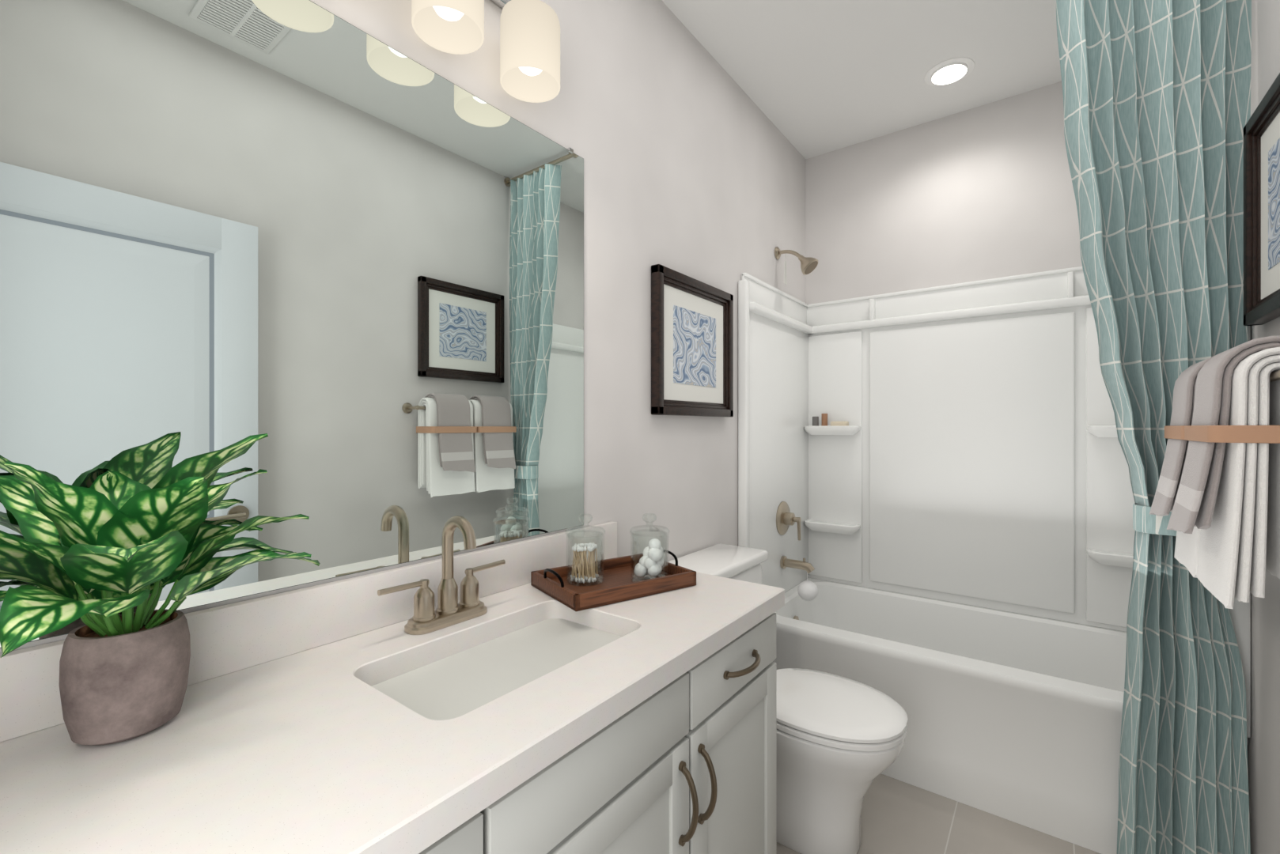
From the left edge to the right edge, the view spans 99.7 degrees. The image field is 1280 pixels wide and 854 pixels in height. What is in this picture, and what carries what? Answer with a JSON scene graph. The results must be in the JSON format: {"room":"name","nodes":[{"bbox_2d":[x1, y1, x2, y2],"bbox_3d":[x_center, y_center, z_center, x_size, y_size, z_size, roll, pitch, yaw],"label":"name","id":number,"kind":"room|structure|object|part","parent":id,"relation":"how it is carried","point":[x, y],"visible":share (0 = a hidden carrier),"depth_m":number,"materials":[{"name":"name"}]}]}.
{"room":"bathroom","nodes":[
{"label":"bathroom","id":0,"kind":"room"},
{"bbox_2d":[0,0,805,653],"bbox_3d":[-0.060,-0.070,1.744,0.120,2.740,3.230,0,0,37],"label":"wall","id":1,"kind":"structure","parent":0,"point":[652,114],"depth_m":1.75,"materials":[{"name":"paint"}]},
{"bbox_2d":[0,0,583,648],"bbox_3d":[-0.531,-0.241,1.013,0.008,1.030,1.242,0,0,37],"label":"mirror","id":2,"kind":"object","parent":1,"relation":"attached to","point":[338,261],"visible":0.89,"depth_m":0.92,"materials":[{"name":"grey mirror"}]},
{"bbox_2d":[0,521,617,740],"bbox_3d":[-0.489,0.333,1.059,0.020,0.104,1.372,0,0,37],"label":"backsplash","id":3,"kind":"structure","parent":1,"relation":"attached to","point":[225,639],"depth_m":0.90,"materials":[{"name":"white stone"}]},
{"bbox_2d":[411,0,560,102],"bbox_3d":[-0.389,-0.919,1.075,0.160,0.271,0.600,0,0,37],"label":"sconce","id":4,"kind":"object","parent":1,"relation":"attached to","point":[529,51],"visible":1,"depth_m":1.17,"materials":[{"name":"white glass"}]},
{"bbox_2d":[651,264,733,416],"bbox_3d":[0.205,-0.285,1.964,0.034,0.490,0.520,0,0,37],"label":"picture","id":5,"kind":"object","parent":1,"relation":"attached to","point":[691,346],"visible":1,"depth_m":1.93,"materials":[{"name":"black wood"}]},
{"bbox_2d":[774,246,818,284],"bbox_3d":[0.736,-0.772,2.532,0.196,0.185,0.088,0,0,37],"label":"shower head","id":6,"kind":"object","parent":1,"relation":"attached to","point":[808,265],"visible":1,"depth_m":2.51},
{"bbox_2d":[661,0,1061,159],"bbox_3d":[0.571,-1.470,1.267,1.702,0.060,3.230,0,0,37],"label":"ceiling","id":7,"kind":"structure","parent":0,"point":[812,78],"depth_m":2.09,"materials":[{"name":"white paint"}]},
{"bbox_2d":[924,56,975,86],"bbox_3d":[1.253,-1.433,2.187,0.180,0.012,0.180,0,0,37],"label":"recessed light","id":8,"kind":"object","parent":7,"relation":"in","point":[958,70],"visible":0.96,"depth_m":2.17,"materials":[{"name":"white paint"}]},
{"bbox_2d":[1056,0,1251,853],"bbox_3d":[1.331,-0.096,1.528,0.560,2.687,0.100,0,0,37],"label":"shower curtain","id":9,"kind":"object","parent":7,"relation":"hanging from","point":[1156,93],"visible":0.9,"depth_m":1.46,"materials":[{"name":"fabric"}]},
{"bbox_2d":[776,773,1100,853],"bbox_3d":[0.571,1.310,1.267,1.702,0.100,3.230,0,0,37],"label":"floor","id":10,"kind":"structure","parent":0,"point":[898,817],"depth_m":1.69,"materials":[{"name":"tile"}]},
{"bbox_2d":[398,601,784,853],"bbox_3d":[-0.277,0.842,0.891,0.560,0.835,1.360,0,0,37],"label":"bathroom vanity","id":11,"kind":"object","parent":10,"relation":"on","point":[688,766],"depth_m":0.91,"materials":[{"name":"grey paint"}]},
{"bbox_2d":[0,556,784,853],"bbox_3d":[-0.282,0.405,0.902,0.538,0.040,1.372,0,0,37],"label":"countertop","id":12,"kind":"structure","parent":11,"relation":"on","point":[304,752],"depth_m":0.65,"materials":[{"name":"white stone"}]},
{"bbox_2d":[0,433,320,746],"bbox_3d":[-0.571,0.196,0.648,0.314,0.376,0.468,0,0,37],"label":"plant","id":13,"kind":"object","parent":12,"relation":"on","point":[100,553],"visible":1,"depth_m":0.65,"materials":[{"name":"green plant"}]},
{"bbox_3d":[-0.654,0.318,0.690,0.118,0.133,0.122,0,0,37],"label":"pot","id":14,"kind":"part","parent":13,"relation":"part of","materials":[{"name":"concrete"}]},
{"bbox_2d":[373,515,506,636],"bbox_3d":[-0.361,0.279,1.057,0.116,0.211,0.277,0,0,37],"label":"faucet","id":15,"kind":"object","parent":12,"relation":"on","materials":[{"name":"gold metal"}]},
{"bbox_2d":[373,610,623,718],"bbox_3d":[-0.226,0.502,0.954,0.300,0.178,0.490,0,0,37],"label":"sink","id":16,"kind":"object","parent":12,"relation":"in","point":[448,681],"depth_m":0.97,"materials":[{"name":"white ceramic"}]},
{"bbox_2d":[530,549,696,611],"bbox_3d":[-0.064,0.352,1.308,0.337,0.063,0.230,0,0,-35],"label":"tray","id":17,"kind":"object","parent":12,"relation":"on","point":[617,585],"visible":0.65,"depth_m":1.26,"materials":[{"name":"brown wood"}]},
{"bbox_2d":[564,514,605,586],"bbox_3d":[-0.133,0.293,1.311,0.098,0.164,0.098,0,0,37],"label":"jar","id":18,"kind":"object","parent":17,"relation":"on","point":[579,551],"visible":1,"depth_m":1.29,"materials":[{"name":"clear glass"}]},
{"bbox_2d":[629,513,669,582],"bbox_3d":[0.023,0.293,1.320,0.098,0.164,0.098,0,0,37],"label":"jar","id":19,"kind":"object","parent":17,"relation":"on","point":[652,561],"visible":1,"depth_m":1.30,"materials":[{"name":"clear glass"}]},
{"bbox_2d":[666,543,907,853],"bbox_3d":[0.439,0.857,1.705,0.720,0.806,0.502,0,0,37],"label":"toilet","id":20,"kind":"object","parent":10,"relation":"on","point":[840,741],"visible":0.44,"depth_m":1.56,"materials":[{"name":"white ceramic"}]},
{"bbox_2d":[738,266,1250,853],"bbox_3d":[1.231,0.302,2.140,1.459,1.914,0.798,0,0,37],"label":"bathtub","id":21,"kind":"object","parent":10,"relation":"on","point":[936,501],"visible":0.56,"depth_m":2.31,"materials":[{"name":"white plastic"}]},
{"bbox_2d":[805,81,1082,304],"bbox_3d":[1.509,-0.070,2.507,1.462,2.740,0.120,0,0,37],"label":"wall","id":22,"kind":"structure","parent":0,"point":[983,192],"depth_m":2.50,"materials":[{"name":"paint"}]},
{"bbox_2d":[1247,0,1279,853],"bbox_3d":[1.202,-0.070,0.790,0.120,2.740,3.230,0,0,37],"label":"wall","id":23,"kind":"structure","parent":0,"point":[1263,760],"depth_m":1.31,"materials":[{"name":"paint"}]},
{"bbox_2d":[1149,335,1279,609],"bbox_3d":[1.266,0.084,1.154,0.213,0.503,0.596,0,0,37],"label":"towels","id":24,"kind":"object","parent":23,"relation":"attached to","point":[1217,494],"visible":1,"depth_m":1.02,"materials":[{"name":"white fabric"}]},
{"bbox_2d":[1243,72,1279,325],"bbox_3d":[1.359,-0.497,1.128,0.034,0.495,0.510,0,0,37],"label":"picture","id":25,"kind":"object","parent":23,"relation":"attached to","point":[1262,217],"visible":1,"depth_m":1.27,"materials":[{"name":"black wood"}]}
]}

